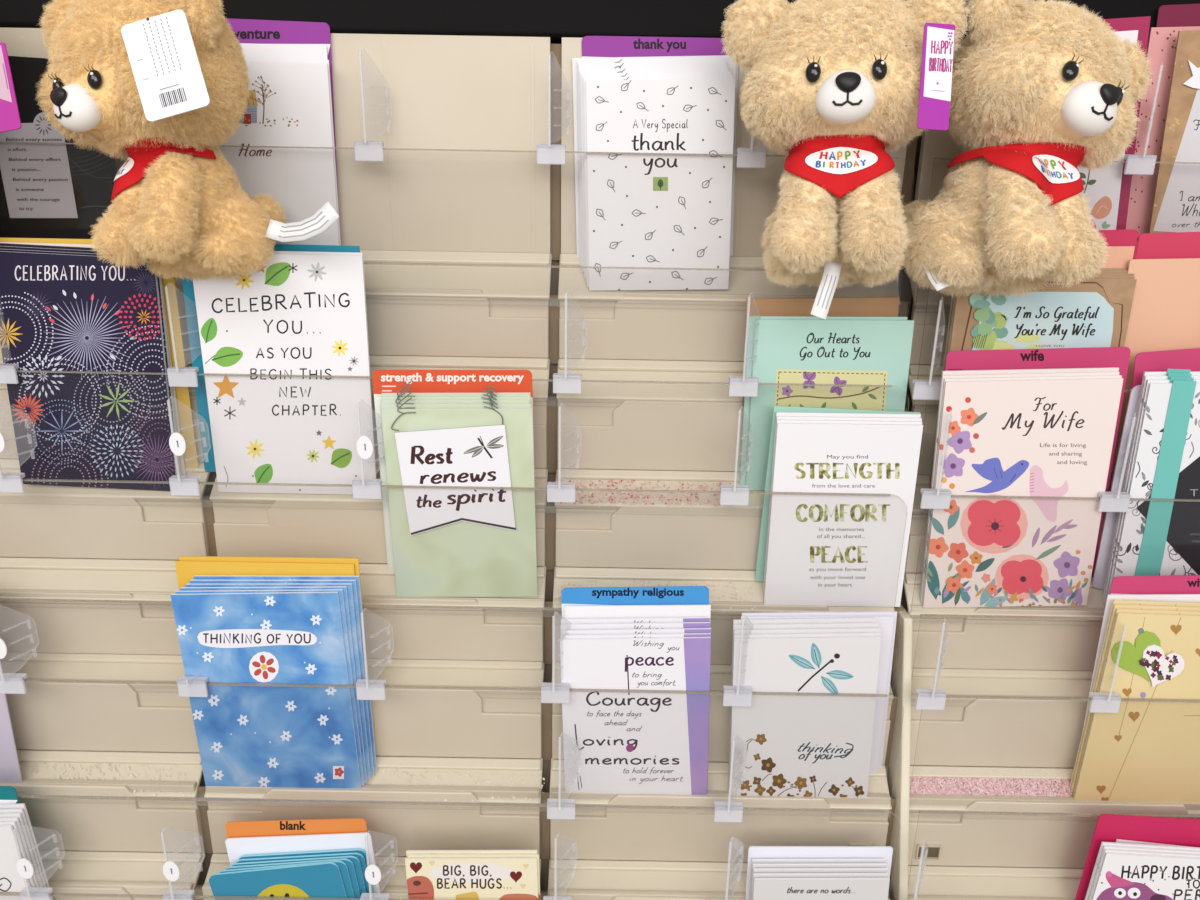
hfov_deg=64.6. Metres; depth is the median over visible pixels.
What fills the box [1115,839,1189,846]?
envelope
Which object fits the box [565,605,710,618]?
envelope
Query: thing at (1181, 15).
tab
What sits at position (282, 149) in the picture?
greeting card
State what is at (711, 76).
greeting card
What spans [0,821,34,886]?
greeting card
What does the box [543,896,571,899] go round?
divider
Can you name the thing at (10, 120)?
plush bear
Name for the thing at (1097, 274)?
greeting card
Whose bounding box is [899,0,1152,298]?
plush bear
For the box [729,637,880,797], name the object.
greeting card
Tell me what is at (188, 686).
divider
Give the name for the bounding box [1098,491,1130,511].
divider
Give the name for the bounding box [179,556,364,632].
envelope
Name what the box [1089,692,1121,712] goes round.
clip
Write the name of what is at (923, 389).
divider
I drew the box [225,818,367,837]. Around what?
tab
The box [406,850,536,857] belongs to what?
greeting card
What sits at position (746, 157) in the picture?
divider
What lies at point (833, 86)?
plush bear
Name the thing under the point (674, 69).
greeting card
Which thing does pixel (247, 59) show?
greeting card
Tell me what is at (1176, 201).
greeting card
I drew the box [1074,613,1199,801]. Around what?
greeting card
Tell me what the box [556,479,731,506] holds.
strip
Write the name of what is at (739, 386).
divider
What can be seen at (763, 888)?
greeting card
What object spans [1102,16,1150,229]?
envelope
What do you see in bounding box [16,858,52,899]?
divider
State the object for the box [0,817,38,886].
greeting card
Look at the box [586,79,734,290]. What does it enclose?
greeting card
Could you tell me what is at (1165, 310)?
envelope
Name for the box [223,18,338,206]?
tab
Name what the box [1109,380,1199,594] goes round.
greeting card
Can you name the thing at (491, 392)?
greeting card
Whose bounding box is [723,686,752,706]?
divider
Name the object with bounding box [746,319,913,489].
greeting card
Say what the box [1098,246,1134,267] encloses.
envelope
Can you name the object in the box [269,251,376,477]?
greeting card
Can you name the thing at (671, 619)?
greeting card
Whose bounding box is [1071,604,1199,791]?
greeting card
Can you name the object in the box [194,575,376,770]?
greeting card
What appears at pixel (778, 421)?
greeting card
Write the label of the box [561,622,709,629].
greeting card
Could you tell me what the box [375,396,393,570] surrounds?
envelope
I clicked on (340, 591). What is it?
greeting card
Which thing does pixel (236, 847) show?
envelope
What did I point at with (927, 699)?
divider
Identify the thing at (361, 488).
divider
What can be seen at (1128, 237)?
tab
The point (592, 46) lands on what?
tab
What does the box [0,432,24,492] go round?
divider
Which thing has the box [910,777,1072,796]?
strip
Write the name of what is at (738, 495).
divider
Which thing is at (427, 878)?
greeting card
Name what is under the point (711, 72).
greeting card
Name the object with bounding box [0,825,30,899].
greeting card
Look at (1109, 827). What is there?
envelope
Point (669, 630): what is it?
greeting card
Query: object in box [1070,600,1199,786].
greeting card
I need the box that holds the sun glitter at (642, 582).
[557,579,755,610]
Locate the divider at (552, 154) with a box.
[537,144,565,164]
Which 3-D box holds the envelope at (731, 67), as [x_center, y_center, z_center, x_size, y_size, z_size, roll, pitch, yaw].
[0.041,-0.219,0.722,0.125,0.148,0.032,1,31,0]
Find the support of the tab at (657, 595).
in the rack at (467, 242)
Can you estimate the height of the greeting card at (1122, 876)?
0.146 m
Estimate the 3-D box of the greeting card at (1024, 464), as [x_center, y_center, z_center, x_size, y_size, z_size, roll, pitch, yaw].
[0.310,0.035,0.703,0.132,0.181,0.039,1,31,0]
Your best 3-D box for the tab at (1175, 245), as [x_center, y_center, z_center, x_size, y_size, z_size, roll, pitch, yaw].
[0.457,-0.067,0.716,0.141,0.194,0.041,1,31,0]
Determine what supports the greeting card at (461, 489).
in the rack at (467, 242)
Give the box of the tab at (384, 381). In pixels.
[372,370,536,565]
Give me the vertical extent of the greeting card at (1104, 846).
0.146 m
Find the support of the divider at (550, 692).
on the rack at (467, 242)
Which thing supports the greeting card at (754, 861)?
in the rack at (467, 242)
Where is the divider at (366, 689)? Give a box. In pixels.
[356,679,385,699]
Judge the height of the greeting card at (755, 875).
0.120 m
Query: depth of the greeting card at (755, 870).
0.70 m
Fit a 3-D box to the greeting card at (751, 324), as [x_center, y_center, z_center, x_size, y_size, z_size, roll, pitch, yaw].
[0.167,-0.035,0.719,0.118,0.133,0.029,1,31,0]
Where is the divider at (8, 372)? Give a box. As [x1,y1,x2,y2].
[0,363,18,383]
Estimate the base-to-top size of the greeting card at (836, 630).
0.140 m
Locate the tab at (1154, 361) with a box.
[1132,348,1199,387]
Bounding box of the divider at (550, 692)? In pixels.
[541,682,569,703]
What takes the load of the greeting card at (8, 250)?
in the rack at (467, 242)
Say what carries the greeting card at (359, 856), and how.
in the rack at (467, 242)
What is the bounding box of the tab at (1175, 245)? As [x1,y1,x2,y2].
[1134,232,1199,258]
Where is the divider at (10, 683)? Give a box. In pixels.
[0,638,26,693]
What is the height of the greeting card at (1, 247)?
0.178 m
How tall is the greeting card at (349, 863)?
0.122 m
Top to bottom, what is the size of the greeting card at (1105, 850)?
0.146 m
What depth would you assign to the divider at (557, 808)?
0.70 m
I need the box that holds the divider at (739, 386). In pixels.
[729,376,758,396]
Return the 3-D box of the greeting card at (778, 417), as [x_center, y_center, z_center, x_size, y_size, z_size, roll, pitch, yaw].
[0.180,0.046,0.712,0.106,0.144,0.032,1,31,0]
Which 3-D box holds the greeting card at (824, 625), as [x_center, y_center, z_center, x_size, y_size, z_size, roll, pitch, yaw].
[0.152,0.193,0.716,0.110,0.140,0.031,1,31,0]
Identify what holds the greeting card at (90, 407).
in the rack at (467, 242)
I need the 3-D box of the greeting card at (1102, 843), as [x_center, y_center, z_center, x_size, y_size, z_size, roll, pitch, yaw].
[0.427,0.357,0.715,0.140,0.146,0.031,1,31,1]
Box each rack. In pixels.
[0,0,917,899]
[886,0,1199,899]
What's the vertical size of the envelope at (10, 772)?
0.173 m
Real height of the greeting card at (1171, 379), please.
0.180 m
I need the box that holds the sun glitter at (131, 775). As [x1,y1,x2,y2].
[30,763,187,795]
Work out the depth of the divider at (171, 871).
0.69 m
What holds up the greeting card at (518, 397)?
in the rack at (467, 242)
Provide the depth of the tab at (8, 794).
0.69 m
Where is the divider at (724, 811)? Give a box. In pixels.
[714,801,742,822]
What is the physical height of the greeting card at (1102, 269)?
0.167 m
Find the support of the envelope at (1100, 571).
in the rack at (1016, 681)
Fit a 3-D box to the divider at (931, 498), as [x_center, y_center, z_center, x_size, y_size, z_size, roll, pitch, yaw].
[0.248,0.004,0.692,0.022,0.075,0.035,5,31,6]
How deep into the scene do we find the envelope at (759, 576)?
0.71 m
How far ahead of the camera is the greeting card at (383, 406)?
0.69 m
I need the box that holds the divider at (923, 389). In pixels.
[912,379,940,399]
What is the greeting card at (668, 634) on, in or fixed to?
in the rack at (467, 242)
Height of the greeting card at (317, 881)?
0.125 m
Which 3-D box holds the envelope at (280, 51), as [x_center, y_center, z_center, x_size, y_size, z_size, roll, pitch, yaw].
[-0.255,-0.224,0.719,0.107,0.152,0.033,1,31,0]
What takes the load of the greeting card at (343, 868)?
in the rack at (467, 242)
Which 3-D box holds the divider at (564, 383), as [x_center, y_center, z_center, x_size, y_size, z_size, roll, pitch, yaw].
[-0.022,-0.081,0.692,0.022,0.075,0.035,5,31,6]
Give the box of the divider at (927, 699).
[915,689,946,709]
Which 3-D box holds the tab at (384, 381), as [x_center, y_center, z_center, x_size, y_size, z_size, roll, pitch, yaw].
[-0.108,0.018,0.721,0.120,0.160,0.034,1,31,0]
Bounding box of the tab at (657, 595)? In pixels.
[561,586,708,618]
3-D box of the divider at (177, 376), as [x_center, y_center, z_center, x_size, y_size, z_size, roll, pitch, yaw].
[-0.304,-0.086,0.692,0.022,0.075,0.035,5,31,6]
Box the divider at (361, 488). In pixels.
[352,436,381,498]
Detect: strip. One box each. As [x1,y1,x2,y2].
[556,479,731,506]
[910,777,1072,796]
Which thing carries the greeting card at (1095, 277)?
in the rack at (1016, 681)
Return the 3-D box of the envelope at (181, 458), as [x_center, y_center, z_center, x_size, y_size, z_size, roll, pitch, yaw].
[-0.383,-0.065,0.713,0.125,0.174,0.038,1,31,0]
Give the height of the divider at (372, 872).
0.075 m
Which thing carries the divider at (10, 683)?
on the rack at (467, 242)
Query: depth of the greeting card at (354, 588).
0.69 m
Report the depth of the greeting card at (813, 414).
0.69 m
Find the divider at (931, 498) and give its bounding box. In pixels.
[920,488,951,508]
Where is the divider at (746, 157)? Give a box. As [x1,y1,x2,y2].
[737,148,766,167]
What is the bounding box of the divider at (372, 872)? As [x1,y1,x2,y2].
[360,864,389,899]
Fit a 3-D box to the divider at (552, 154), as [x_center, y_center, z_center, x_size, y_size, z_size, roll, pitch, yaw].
[-0.034,-0.249,0.689,0.022,0.075,0.035,5,31,6]
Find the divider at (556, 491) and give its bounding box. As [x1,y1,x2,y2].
[547,482,575,502]
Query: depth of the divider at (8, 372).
0.70 m
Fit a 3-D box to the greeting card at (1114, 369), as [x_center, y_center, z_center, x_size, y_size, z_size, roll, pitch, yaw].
[0.310,0.027,0.708,0.132,0.181,0.039,1,31,0]
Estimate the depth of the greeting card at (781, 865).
0.70 m
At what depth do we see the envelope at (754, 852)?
0.71 m
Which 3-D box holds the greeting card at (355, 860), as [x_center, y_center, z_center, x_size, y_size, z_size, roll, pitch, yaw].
[-0.221,0.357,0.718,0.106,0.122,0.026,0,31,-1]
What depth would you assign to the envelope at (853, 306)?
0.70 m
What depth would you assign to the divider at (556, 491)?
0.70 m
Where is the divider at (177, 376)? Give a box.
[167,366,198,386]
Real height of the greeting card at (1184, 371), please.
0.180 m
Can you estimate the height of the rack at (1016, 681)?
1.595 m
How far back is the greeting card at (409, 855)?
0.70 m
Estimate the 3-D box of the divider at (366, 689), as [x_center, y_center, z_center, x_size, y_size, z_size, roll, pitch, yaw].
[-0.166,0.144,0.691,0.022,0.075,0.035,5,31,6]
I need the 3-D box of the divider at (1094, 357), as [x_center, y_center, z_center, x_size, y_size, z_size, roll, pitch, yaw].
[0.320,0.013,0.717,0.139,0.184,0.039,1,31,0]
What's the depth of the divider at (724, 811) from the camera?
0.70 m
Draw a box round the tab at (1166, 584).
[1110,575,1199,594]
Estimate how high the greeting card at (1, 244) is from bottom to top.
0.178 m
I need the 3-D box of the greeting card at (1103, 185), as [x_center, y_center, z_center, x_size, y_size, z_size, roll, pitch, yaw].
[0.331,-0.212,0.706,0.127,0.182,0.038,1,31,-1]
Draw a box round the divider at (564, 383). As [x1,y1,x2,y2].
[553,373,581,393]
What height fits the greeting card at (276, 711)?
0.168 m
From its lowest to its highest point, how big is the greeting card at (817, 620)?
0.140 m
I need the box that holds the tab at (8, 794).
[0,786,18,803]
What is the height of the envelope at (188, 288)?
0.174 m
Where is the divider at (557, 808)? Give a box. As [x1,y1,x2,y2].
[547,798,575,819]
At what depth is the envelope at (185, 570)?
0.69 m
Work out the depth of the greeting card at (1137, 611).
0.68 m
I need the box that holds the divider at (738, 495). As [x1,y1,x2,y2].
[720,485,748,505]
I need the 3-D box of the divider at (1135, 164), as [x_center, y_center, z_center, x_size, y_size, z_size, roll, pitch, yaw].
[0.397,-0.241,0.689,0.022,0.075,0.035,5,31,6]
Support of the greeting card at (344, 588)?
in the rack at (467, 242)
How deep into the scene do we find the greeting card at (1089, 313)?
0.69 m
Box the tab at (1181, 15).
[1156,4,1199,26]
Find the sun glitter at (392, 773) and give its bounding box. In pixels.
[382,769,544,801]
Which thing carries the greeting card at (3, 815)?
in the rack at (467, 242)
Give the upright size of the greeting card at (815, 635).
0.140 m
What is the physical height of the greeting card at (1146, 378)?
0.180 m
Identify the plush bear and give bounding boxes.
[0,42,21,132]
[36,0,339,282]
[721,0,970,319]
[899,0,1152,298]
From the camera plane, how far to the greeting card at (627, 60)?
0.69 m
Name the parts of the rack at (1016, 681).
pocket panel, pocket panel, pocket panel, pocket panel, pocket panel, pocket panel, pocket panel, pocket panel, header rail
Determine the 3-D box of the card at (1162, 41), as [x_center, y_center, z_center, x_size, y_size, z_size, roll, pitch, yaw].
[0.459,-0.224,0.716,0.122,0.176,0.038,1,31,0]
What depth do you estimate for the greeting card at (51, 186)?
0.71 m
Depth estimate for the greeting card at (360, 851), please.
0.70 m
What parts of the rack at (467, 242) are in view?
pocket panel, pocket panel, pocket panel, pocket panel, pocket panel, pocket panel, pocket panel, pocket panel, pocket panel, pocket panel, pocket panel, header rail, pocket panel, pocket panel, pocket panel, pocket panel, pocket panel, pocket panel, pocket panel, pocket panel, pocket panel, pocket panel, pocket panel, pocket panel, pocket panel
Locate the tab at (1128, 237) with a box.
[1098,229,1138,258]
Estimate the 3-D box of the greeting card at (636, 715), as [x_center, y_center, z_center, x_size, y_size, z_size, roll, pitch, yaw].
[0.027,0.201,0.710,0.114,0.138,0.030,1,31,0]
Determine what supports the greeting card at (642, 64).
in the rack at (467, 242)
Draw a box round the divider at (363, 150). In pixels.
[354,141,383,161]
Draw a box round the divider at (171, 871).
[163,861,194,899]
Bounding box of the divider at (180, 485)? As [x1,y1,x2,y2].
[169,432,200,495]
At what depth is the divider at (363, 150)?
0.69 m
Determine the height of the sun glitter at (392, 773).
0.009 m
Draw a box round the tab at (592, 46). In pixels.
[582,36,737,255]
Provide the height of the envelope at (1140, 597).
0.161 m
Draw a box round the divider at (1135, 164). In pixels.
[1124,154,1156,174]
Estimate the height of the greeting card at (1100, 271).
0.167 m
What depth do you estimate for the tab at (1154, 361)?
0.69 m
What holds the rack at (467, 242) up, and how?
on the floor
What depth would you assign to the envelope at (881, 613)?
0.70 m
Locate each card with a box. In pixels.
[0,56,115,238]
[0,243,180,474]
[0,246,179,474]
[0,249,176,473]
[0,251,176,490]
[0,803,52,899]
[0,808,45,886]
[0,813,42,886]
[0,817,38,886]
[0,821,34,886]
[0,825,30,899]
[170,592,360,788]
[176,589,364,785]
[180,586,366,782]
[185,583,370,778]
[190,580,373,774]
[192,254,376,494]
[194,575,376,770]
[209,862,347,899]
[214,61,338,244]
[219,860,354,899]
[225,858,360,899]
[232,856,365,894]
[236,853,370,892]
[239,849,374,892]
[245,58,340,244]
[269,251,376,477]
[380,388,529,582]
[381,381,529,396]
[381,385,530,403]
[381,392,530,581]
[381,397,537,596]
[405,858,537,899]
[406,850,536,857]
[408,854,539,899]
[560,633,710,780]
[560,637,710,794]
[561,617,709,623]
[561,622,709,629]
[561,628,710,785]
[578,58,724,267]
[579,62,725,271]
[580,67,727,277]
[582,71,730,282]
[584,75,732,286]
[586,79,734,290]
[728,618,877,777]
[729,623,878,779]
[729,633,879,784]
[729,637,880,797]
[734,628,879,634]
[740,316,906,484]
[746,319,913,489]
[750,859,885,899]
[751,863,886,898]
[751,873,887,899]
[753,868,887,872]
[753,878,889,899]
[763,412,920,592]
[763,416,921,595]
[763,420,921,601]
[764,423,922,606]
[920,367,1118,595]
[920,372,1119,600]
[922,375,1121,604]
[923,378,1122,607]
[929,268,1127,481]
[929,271,1127,487]
[930,273,1133,488]
[948,276,1134,351]
[949,279,1136,351]
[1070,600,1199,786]
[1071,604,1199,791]
[1073,609,1199,796]
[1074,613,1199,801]
[1077,30,1137,229]
[1085,842,1199,899]
[1087,845,1199,899]
[1090,849,1199,899]
[1091,852,1199,899]
[1102,369,1199,597]
[1103,373,1199,602]
[1104,377,1199,606]
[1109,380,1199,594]
[1126,26,1199,234]
[1149,30,1199,232]
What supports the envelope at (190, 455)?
in the rack at (467, 242)
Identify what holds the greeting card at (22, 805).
in the rack at (467, 242)
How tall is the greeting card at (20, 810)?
0.153 m
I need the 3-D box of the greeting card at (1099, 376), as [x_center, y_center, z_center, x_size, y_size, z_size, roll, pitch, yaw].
[0.309,0.033,0.704,0.132,0.181,0.039,1,31,0]
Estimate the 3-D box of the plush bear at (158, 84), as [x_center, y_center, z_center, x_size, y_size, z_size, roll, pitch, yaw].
[-0.282,-0.209,0.623,0.134,0.198,0.185,-23,39,-34]
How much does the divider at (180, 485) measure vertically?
0.075 m
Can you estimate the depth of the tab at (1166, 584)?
0.69 m
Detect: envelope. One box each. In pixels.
[0,237,198,467]
[0,242,185,474]
[0,667,22,782]
[175,560,354,590]
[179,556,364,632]
[182,244,359,471]
[225,832,379,892]
[239,43,327,59]
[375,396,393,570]
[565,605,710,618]
[572,55,735,257]
[740,297,899,466]
[741,616,893,772]
[742,611,896,767]
[745,846,892,899]
[755,406,919,580]
[1075,814,1199,899]
[1082,594,1199,731]
[1092,385,1140,588]
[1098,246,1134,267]
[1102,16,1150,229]
[1108,258,1199,490]
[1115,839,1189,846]
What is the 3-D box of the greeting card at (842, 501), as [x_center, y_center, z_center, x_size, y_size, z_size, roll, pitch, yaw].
[0.180,0.051,0.709,0.106,0.144,0.032,1,31,0]
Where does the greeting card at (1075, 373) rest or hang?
in the rack at (1016, 681)
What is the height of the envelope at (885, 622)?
0.137 m
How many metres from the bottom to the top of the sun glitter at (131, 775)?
0.009 m
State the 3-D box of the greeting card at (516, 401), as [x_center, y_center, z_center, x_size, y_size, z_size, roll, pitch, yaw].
[-0.105,0.032,0.711,0.112,0.158,0.033,1,31,0]
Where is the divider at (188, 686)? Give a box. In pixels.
[177,676,208,696]
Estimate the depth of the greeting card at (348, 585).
0.69 m
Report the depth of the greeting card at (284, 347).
0.70 m

